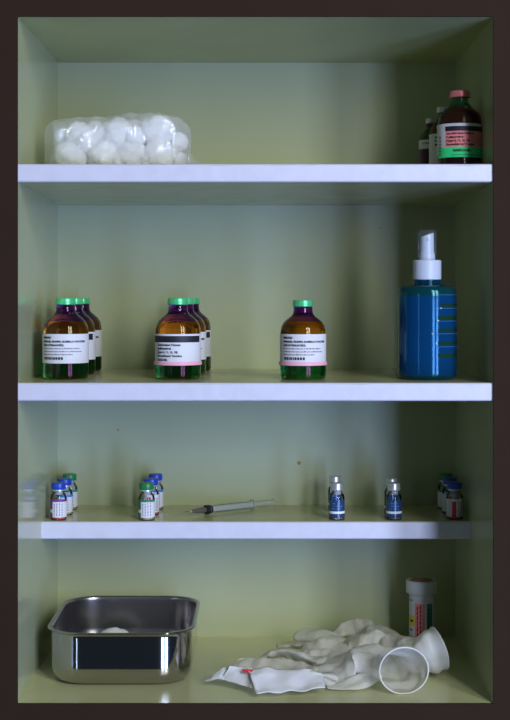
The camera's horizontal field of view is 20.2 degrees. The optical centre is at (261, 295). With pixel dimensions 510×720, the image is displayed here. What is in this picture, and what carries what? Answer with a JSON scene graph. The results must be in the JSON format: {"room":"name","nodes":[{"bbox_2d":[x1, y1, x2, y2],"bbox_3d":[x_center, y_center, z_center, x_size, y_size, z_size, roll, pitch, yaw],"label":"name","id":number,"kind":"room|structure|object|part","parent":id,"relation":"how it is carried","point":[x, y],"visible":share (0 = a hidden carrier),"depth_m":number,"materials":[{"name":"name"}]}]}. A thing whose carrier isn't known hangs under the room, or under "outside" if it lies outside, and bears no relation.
{"room":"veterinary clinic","nodes":[
{"label":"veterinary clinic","id":0,"kind":"room"},
{"bbox_2d":[18,18,57,701],"bbox_3d":[-0.253,0.064,1.579,0.018,0.722,0.298,0,0,0],"label":"panel","id":1,"kind":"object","parent":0,"point":[37,68],"depth_m":1.53,"materials":[{"name":"green paint"}]},
{"bbox_2d":[0,0,17,719],"bbox_3d":[-0.281,0.064,1.429,0.075,0.836,0.003,0,0,0],"label":"trim","id":2,"kind":"structure","parent":1,"relation":"attached to","point":[8,8],"depth_m":1.43,"materials":[{"name":"brown wood"}]},
{"bbox_2d":[17,0,492,16],"bbox_3d":[-0.006,-0.317,1.429,0.475,0.075,0.003,0,0,0],"label":"trim","id":3,"kind":"structure","parent":1,"relation":"attached to","point":[25,8],"depth_m":1.43,"materials":[{"name":"brown wood"}]},
{"bbox_2d":[17,703,492,719],"bbox_3d":[-0.006,0.445,1.429,0.475,0.075,0.003,0,0,0],"label":"trim","id":4,"kind":"structure","parent":1,"relation":"attached to","point":[25,711],"depth_m":1.43,"materials":[{"name":"brown wood"}]},
{"bbox_2d":[18,636,492,702],"bbox_3d":[-0.006,0.416,1.570,0.475,0.018,0.280,0,0,0],"label":"panel","id":5,"kind":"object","parent":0,"point":[460,683],"depth_m":1.48,"materials":[{"name":"green paint"}]},
{"bbox_2d":[48,595,199,683],"bbox_3d":[-0.149,0.378,1.578,0.158,0.056,0.189,0,0,0],"label":"steel tray","id":6,"kind":"object","parent":5,"relation":"on","point":[159,645],"visible":1,"depth_m":1.50,"materials":[{"name":"grey metal"}]},
{"bbox_2d":[101,627,128,632],"bbox_3d":[-0.168,0.391,1.628,0.044,0.028,0.033,0,0,0],"label":"ball","id":7,"kind":"object","parent":6,"relation":"in","point":[114,629],"visible":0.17,"depth_m":1.62,"materials":[{"name":"white fabric"}]},
{"bbox_2d":[205,666,324,693],"bbox_3d":[0.003,0.392,1.466,0.125,0.019,0.049,0,0,0],"label":"paper wrapper","id":8,"kind":"object","parent":5,"relation":"on","point":[264,679],"visible":1,"depth_m":1.47,"materials":[{"name":"white paper"}]},
{"bbox_2d":[234,643,428,693],"bbox_3d":[0.075,0.383,1.513,0.208,0.047,0.090,0,0,13],"label":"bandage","id":9,"kind":"object","parent":5,"relation":"on","point":[402,669],"visible":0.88,"depth_m":1.50,"materials":[{"name":"white fabric"}]},
{"bbox_2d":[276,618,448,673],"bbox_3d":[0.120,0.380,1.589,0.209,0.051,0.094,0,0,29],"label":"glove","id":10,"kind":"object","parent":5,"relation":"on","point":[429,642],"visible":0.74,"depth_m":1.58,"materials":[{"name":"white"}]},
{"bbox_2d":[406,577,436,636],"bbox_3d":[0.184,0.366,1.645,0.036,0.083,0.036,0,0,0],"label":"tube","id":11,"kind":"object","parent":5,"relation":"on","point":[421,591],"visible":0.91,"depth_m":1.63,"materials":[{"name":"white plastic"}]},
{"bbox_3d":[0.180,0.373,1.632,0.011,0.043,0.001,0,0,15],"label":"pink panel","id":12,"kind":"part","parent":11,"relation":"part of","materials":[{"name":"pink paper"}]},
{"bbox_3d":[0.184,0.334,1.645,0.036,0.015,0.036,0,0,0],"label":"lid","id":13,"kind":"part","parent":11,"relation":"part of","materials":[{"name":"white plastic"}]},
{"bbox_3d":[0.192,0.373,1.634,0.008,0.043,0.001,0,0,-36],"label":"blue panel","id":14,"kind":"part","parent":11,"relation":"part of","materials":[{"name":"teal paper"}]},
{"bbox_2d":[18,17,492,62],"bbox_3d":[-0.006,-0.288,1.570,0.475,0.018,0.280,0,0,0],"label":"panel","id":15,"kind":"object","parent":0,"point":[67,39],"depth_m":1.55,"materials":[{"name":"green paint"}]},
{"bbox_2d":[58,63,454,635],"bbox_3d":[-0.006,0.064,1.719,0.475,0.722,0.018,0,0,0],"label":"panel","id":16,"kind":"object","parent":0,"point":[246,266],"depth_m":1.71,"materials":[{"name":"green paint"}]},
{"bbox_2d":[18,164,492,204],"bbox_3d":[-0.006,-0.120,1.570,0.475,0.024,0.280,0,0,0],"label":"shelf","id":17,"kind":"object","parent":16,"relation":"attached to","point":[61,184],"visible":1,"depth_m":1.44,"materials":[{"name":"paint"}]},
{"bbox_2d":[419,118,435,163],"bbox_3d":[0.192,-0.167,1.622,0.028,0.069,0.028,0,0,0],"label":"bottle","id":18,"kind":"object","parent":17,"relation":"on","point":[424,139],"visible":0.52,"depth_m":1.61,"materials":[{"name":"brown glass"}]},
{"bbox_2d":[429,107,447,163],"bbox_3d":[0.201,-0.170,1.580,0.032,0.076,0.032,0,0,0],"label":"bottle","id":19,"kind":"object","parent":17,"relation":"on","point":[433,131],"visible":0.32,"depth_m":1.57,"materials":[{"name":"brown glass"}]},
{"bbox_3d":[0.201,-0.167,1.580,0.032,0.071,0.032,0,0,0],"label":"glass","id":20,"kind":"part","parent":19,"relation":"part of","materials":[{"name":"brown glass"}]},
{"bbox_2d":[437,90,481,163],"bbox_3d":[0.210,-0.174,1.516,0.049,0.085,0.049,0,0,0],"label":"bottle","id":21,"kind":"object","parent":17,"relation":"on","point":[459,126],"visible":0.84,"depth_m":1.50,"materials":[{"name":"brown glass"}]},
{"bbox_3d":[0.212,-0.150,1.502,0.048,0.011,0.022,0,0,-6],"label":"green panel","id":22,"kind":"part","parent":21,"relation":"part of","materials":[{"name":"green paper"}]},
{"bbox_3d":[0.216,-0.164,1.500,0.045,0.017,0.015,0,0,-21],"label":"pink panel","id":23,"kind":"part","parent":21,"relation":"part of","materials":[{"name":"pink paper"}]},
{"bbox_3d":[-0.144,-0.164,1.532,0.172,0.064,0.089,0,0,0],"label":"plastic bag","id":24,"kind":"object","parent":17,"relation":"on","visible":0},
{"bbox_2d":[50,153,55,163],"bbox_3d":[-0.215,-0.145,1.524,0.022,0.021,0.023,0,0,40],"label":"ball","id":25,"kind":"object","parent":24,"relation":"in","point":[52,157],"visible":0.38,"depth_m":1.52,"materials":[{"name":"white fabric"}]},
{"bbox_2d":[53,127,66,144],"bbox_3d":[-0.210,-0.168,1.522,0.022,0.023,0.026,0,0,-34],"label":"ball","id":26,"kind":"object","parent":24,"relation":"in","point":[59,135],"visible":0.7,"depth_m":1.51,"materials":[{"name":"white fabric"}]},
{"bbox_2d":[54,141,87,163],"bbox_3d":[-0.201,-0.149,1.514,0.038,0.036,0.037,0,0,0],"label":"ball","id":27,"kind":"object","parent":24,"relation":"in","point":[65,152],"visible":0.73,"depth_m":1.50,"materials":[{"name":"white fabric"}]},
{"bbox_2d":[64,121,95,142],"bbox_3d":[-0.190,-0.168,1.516,0.038,0.036,0.039,0,0,34],"label":"ball","id":28,"kind":"object","parent":24,"relation":"in","point":[75,129],"visible":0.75,"depth_m":1.50,"materials":[{"name":"white fabric"}]},
{"bbox_2d":[75,132,98,153],"bbox_3d":[-0.184,-0.162,1.506,0.026,0.024,0.023,0,0,-37],"label":"ball","id":29,"kind":"object","parent":24,"relation":"in","point":[85,141],"visible":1,"depth_m":1.50,"materials":[{"name":"white fabric"}]},
{"bbox_2d":[87,121,101,126],"bbox_3d":[-0.178,-0.178,1.530,0.020,0.018,0.019,0,0,12],"label":"ball","id":30,"kind":"object","parent":24,"relation":"in","point":[92,123],"visible":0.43,"depth_m":1.52,"materials":[{"name":"white fabric"}]},
{"bbox_2d":[93,124,104,139],"bbox_3d":[-0.170,-0.172,1.516,0.024,0.022,0.022,0,0,25],"label":"ball","id":31,"kind":"object","parent":24,"relation":"in","point":[99,130],"visible":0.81,"depth_m":1.51,"materials":[{"name":"white fabric"}]},
{"bbox_2d":[87,139,116,163],"bbox_3d":[-0.167,-0.149,1.513,0.036,0.037,0.042,0,0,16],"label":"ball","id":32,"kind":"object","parent":24,"relation":"in","point":[103,151],"visible":0.75,"depth_m":1.50,"materials":[{"name":"white fabric"}]},
{"bbox_2d":[102,117,130,147],"bbox_3d":[-0.154,-0.171,1.516,0.036,0.038,0.043,0,0,-40],"label":"ball","id":33,"kind":"object","parent":24,"relation":"in","point":[115,129],"visible":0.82,"depth_m":1.50,"materials":[{"name":"white fabric"}]},
{"bbox_2d":[112,153,123,163],"bbox_3d":[-0.152,-0.143,1.508,0.022,0.022,0.023,0,0,-22],"label":"ball","id":34,"kind":"object","parent":24,"relation":"in","point":[116,158],"visible":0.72,"depth_m":1.50,"materials":[{"name":"white fabric"}]},
{"bbox_2d":[116,141,144,163],"bbox_3d":[-0.138,-0.149,1.513,0.039,0.034,0.037,0,0,31],"label":"ball","id":35,"kind":"object","parent":24,"relation":"in","point":[131,153],"visible":0.66,"depth_m":1.50,"materials":[{"name":"white fabric"}]},
{"bbox_2d":[126,126,145,143],"bbox_3d":[-0.134,-0.168,1.509,0.026,0.024,0.028,0,0,9],"label":"ball","id":36,"kind":"object","parent":24,"relation":"in","point":[134,134],"visible":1,"depth_m":1.50,"materials":[{"name":"white fabric"}]},
{"bbox_2d":[129,119,146,144],"bbox_3d":[-0.137,-0.173,1.548,0.036,0.038,0.043,0,0,22],"label":"ball","id":37,"kind":"object","parent":24,"relation":"in","point":[133,122],"visible":0.05,"depth_m":1.54,"materials":[{"name":"white fabric"}]},
{"bbox_2d":[141,155,149,163],"bbox_3d":[-0.119,-0.144,1.509,0.026,0.022,0.021,0,0,-6],"label":"ball","id":38,"kind":"object","parent":24,"relation":"in","point":[144,160],"visible":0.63,"depth_m":1.50,"materials":[{"name":"white fabric"}]},
{"bbox_2d":[138,114,175,142],"bbox_3d":[-0.110,-0.174,1.516,0.040,0.035,0.037,0,0,-25],"label":"ball","id":39,"kind":"object","parent":24,"relation":"in","point":[161,128],"visible":0.92,"depth_m":1.50,"materials":[{"name":"white fabric"}]},
{"bbox_2d":[144,139,176,163],"bbox_3d":[-0.108,-0.148,1.513,0.039,0.036,0.035,0,0,-43],"label":"ball","id":40,"kind":"object","parent":24,"relation":"in","point":[157,152],"visible":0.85,"depth_m":1.50,"materials":[{"name":"white fabric"}]},
{"bbox_2d":[170,132,187,151],"bbox_3d":[-0.088,-0.165,1.528,0.021,0.021,0.023,0,0,-3],"label":"ball","id":41,"kind":"object","parent":24,"relation":"in","point":[180,140],"visible":0.87,"depth_m":1.52,"materials":[{"name":"white fabric"}]},
{"bbox_2d":[173,152,188,163],"bbox_3d":[-0.089,-0.145,1.530,0.022,0.019,0.021,0,0,-19],"label":"ball","id":42,"kind":"object","parent":24,"relation":"in","point":[181,158],"visible":0.41,"depth_m":1.52,"materials":[{"name":"white fabric"}]},
{"bbox_2d":[18,369,492,400],"bbox_3d":[-0.006,0.096,1.570,0.475,0.018,0.280,0,0,0],"label":"shelf","id":43,"kind":"object","parent":16,"relation":"attached to","point":[104,384],"visible":0.99,"depth_m":1.43,"materials":[{"name":"paint"}]},
{"bbox_2d":[42,298,88,379],"bbox_3d":[-0.206,0.044,1.506,0.048,0.085,0.048,0,0,2],"label":"bottle","id":44,"kind":"object","parent":43,"relation":"on","point":[65,336],"visible":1,"depth_m":1.49,"materials":[{"name":"orange glass"}]},
{"bbox_2d":[44,348,80,354],"bbox_3d":[-0.208,0.058,1.487,0.040,0.008,0.010,0,0,5],"label":"print","id":45,"kind":"object","parent":44,"relation":"on","point":[47,351],"depth_m":1.48,"materials":[{"name":"grey paper"}]},
{"bbox_2d":[75,298,95,374],"bbox_3d":[-0.208,0.044,1.586,0.048,0.085,0.048,0,0,3],"label":"bottle","id":46,"kind":"object","parent":43,"relation":"on","point":[79,301],"visible":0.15,"depth_m":1.58,"materials":[{"name":"orange glass"}]},
{"bbox_2d":[83,298,101,370],"bbox_3d":[-0.210,0.044,1.665,0.048,0.085,0.048,0,0,0],"label":"bottle","id":47,"kind":"object","parent":43,"relation":"on","point":[86,306],"visible":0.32,"depth_m":1.66,"materials":[{"name":"orange glass"}]},
{"bbox_2d":[154,298,201,379],"bbox_3d":[-0.088,0.044,1.506,0.050,0.085,0.050,0,0,0],"label":"bottle","id":48,"kind":"object","parent":43,"relation":"on","point":[177,333],"visible":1,"depth_m":1.49,"materials":[{"name":"orange glass"}]},
{"bbox_2d":[187,298,205,374],"bbox_3d":[-0.085,0.044,1.586,0.048,0.085,0.048,0,0,-4],"label":"bottle","id":49,"kind":"object","parent":43,"relation":"on","point":[190,307],"visible":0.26,"depth_m":1.58,"materials":[{"name":"orange glass"}]},
{"bbox_2d":[193,298,210,370],"bbox_3d":[-0.083,0.044,1.665,0.048,0.085,0.048,0,0,0],"label":"bottle","id":50,"kind":"object","parent":43,"relation":"on","point":[196,300],"visible":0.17,"depth_m":1.66,"materials":[{"name":"orange glass"}]},
{"bbox_2d":[279,300,326,379],"bbox_3d":[0.043,0.046,1.500,0.050,0.083,0.050,0,0,0],"label":"bottle","id":51,"kind":"object","parent":43,"relation":"on","point":[302,335],"visible":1,"depth_m":1.48,"materials":[{"name":"orange glass"}]},
{"bbox_2d":[284,348,321,354],"bbox_3d":[0.043,0.058,1.481,0.040,0.008,0.010,0,0,3],"label":"print","id":52,"kind":"object","parent":51,"relation":"on","point":[287,351],"depth_m":1.48,"materials":[{"name":"grey paper"}]},
{"bbox_2d":[397,230,456,379],"bbox_3d":[0.174,0.009,1.502,0.063,0.156,0.058,0,0,0],"label":"spray bottle","id":53,"kind":"object","parent":43,"relation":"on","point":[426,308],"visible":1,"depth_m":1.48,"materials":[{"name":"blue plastic"}]},
{"bbox_2d":[41,505,470,538],"bbox_3d":[-0.006,0.260,1.646,0.475,0.019,0.128,0,0,0],"label":"shelf","id":54,"kind":"object","parent":16,"relation":"attached to","point":[86,521],"visible":1,"depth_m":1.58,"materials":[{"name":"paint"}]},
{"bbox_2d":[50,482,66,519],"bbox_3d":[-0.227,0.230,1.602,0.019,0.041,0.018,0,0,0],"label":"vial","id":55,"kind":"object","parent":54,"relation":"on","point":[58,508],"visible":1,"depth_m":1.59,"materials":[{"name":"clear glass"}]},
{"bbox_2d":[56,478,72,514],"bbox_3d":[-0.226,0.230,1.638,0.019,0.041,0.018,0,0,0],"label":"vial","id":56,"kind":"object","parent":54,"relation":"on","point":[68,481],"visible":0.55,"depth_m":1.63,"materials":[{"name":"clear glass"}]},
{"bbox_2d":[62,473,77,509],"bbox_3d":[-0.225,0.230,1.680,0.019,0.041,0.018,0,0,0],"label":"vial","id":57,"kind":"object","parent":54,"relation":"on","point":[73,476],"visible":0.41,"depth_m":1.68,"materials":[{"name":"clear glass"}]},
{"bbox_2d":[138,482,154,520],"bbox_3d":[-0.129,0.230,1.600,0.019,0.041,0.018,0,0,0],"label":"vial","id":58,"kind":"object","parent":54,"relation":"on","point":[146,508],"visible":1,"depth_m":1.59,"materials":[{"name":"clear glass"}]},
{"bbox_2d":[143,478,158,514],"bbox_3d":[-0.127,0.230,1.638,0.018,0.041,0.018,0,0,0],"label":"vial","id":59,"kind":"object","parent":54,"relation":"on","point":[154,480],"visible":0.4,"depth_m":1.63,"materials":[{"name":"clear glass"}]},
{"bbox_2d":[149,473,162,509],"bbox_3d":[-0.124,0.230,1.680,0.019,0.041,0.018,0,0,0],"label":"vial","id":60,"kind":"object","parent":54,"relation":"on","point":[151,475],"visible":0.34,"depth_m":1.67,"materials":[{"name":"clear glass"}]},
{"bbox_2d":[187,498,272,514],"bbox_3d":[-0.036,0.244,1.653,0.126,0.012,0.012,0,0,-36],"label":"syringe","id":61,"kind":"object","parent":54,"relation":"on","point":[206,509],"visible":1,"depth_m":1.64,"materials":[{"name":"clear plastic"}]},
{"bbox_3d":[-0.021,0.244,1.665,0.089,0.010,0.010,0,0,-35],"label":"plunger rod","id":62,"kind":"part","parent":61,"relation":"part of","materials":[{"name":"plastic"}]},
{"bbox_2d":[328,475,341,510],"bbox_3d":[0.085,0.230,1.662,0.016,0.041,0.016,0,0,0],"label":"vial","id":63,"kind":"object","parent":54,"relation":"on","point":[333,478],"visible":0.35,"depth_m":1.66,"materials":[{"name":"clear glass"}]},
{"bbox_2d":[329,482,344,519],"bbox_3d":[0.084,0.230,1.602,0.018,0.041,0.018,0,0,0],"label":"vial","id":64,"kind":"object","parent":54,"relation":"on","point":[336,507],"visible":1,"depth_m":1.60,"materials":[{"name":"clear glass"}]},
{"bbox_2d":[384,478,398,513],"bbox_3d":[0.149,0.230,1.642,0.016,0.041,0.016,0,0,0],"label":"vial","id":65,"kind":"object","parent":54,"relation":"on","point":[390,497],"visible":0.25,"depth_m":1.64,"materials":[{"name":"clear glass"}]},
{"bbox_2d":[386,482,401,519],"bbox_3d":[0.148,0.230,1.602,0.018,0.041,0.018,0,0,0],"label":"vial","id":66,"kind":"object","parent":54,"relation":"on","point":[393,507],"visible":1,"depth_m":1.60,"materials":[{"name":"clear glass"}]},
{"bbox_2d":[438,473,452,508],"bbox_3d":[0.216,0.230,1.682,0.019,0.041,0.018,0,0,0],"label":"vial","id":67,"kind":"object","parent":54,"relation":"on","point":[441,475],"visible":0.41,"depth_m":1.68,"materials":[{"name":"clear glass"}]},
{"bbox_2d":[442,477,457,513],"bbox_3d":[0.217,0.230,1.645,0.018,0.041,0.018,0,0,0],"label":"vial","id":68,"kind":"object","parent":54,"relation":"on","point":[445,479],"visible":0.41,"depth_m":1.64,"materials":[{"name":"clear glass"}]},
{"bbox_2d":[446,481,462,519],"bbox_3d":[0.217,0.230,1.606,0.018,0.041,0.018,0,0,0],"label":"vial","id":69,"kind":"object","parent":54,"relation":"on","point":[454,507],"visible":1,"depth_m":1.60,"materials":[{"name":"clear glass"}]},
{"bbox_2d":[455,18,492,701],"bbox_3d":[0.240,0.064,1.579,0.018,0.722,0.298,0,0,0],"label":"panel","id":70,"kind":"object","parent":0,"point":[474,67],"depth_m":1.54,"materials":[{"name":"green paint"}]},
{"bbox_2d":[493,0,509,719],"bbox_3d":[0.269,0.064,1.429,0.075,0.836,0.003,0,0,0],"label":"trim","id":71,"kind":"structure","parent":70,"relation":"attached to","point":[501,8],"depth_m":1.43,"materials":[{"name":"brown wood"}]}
]}

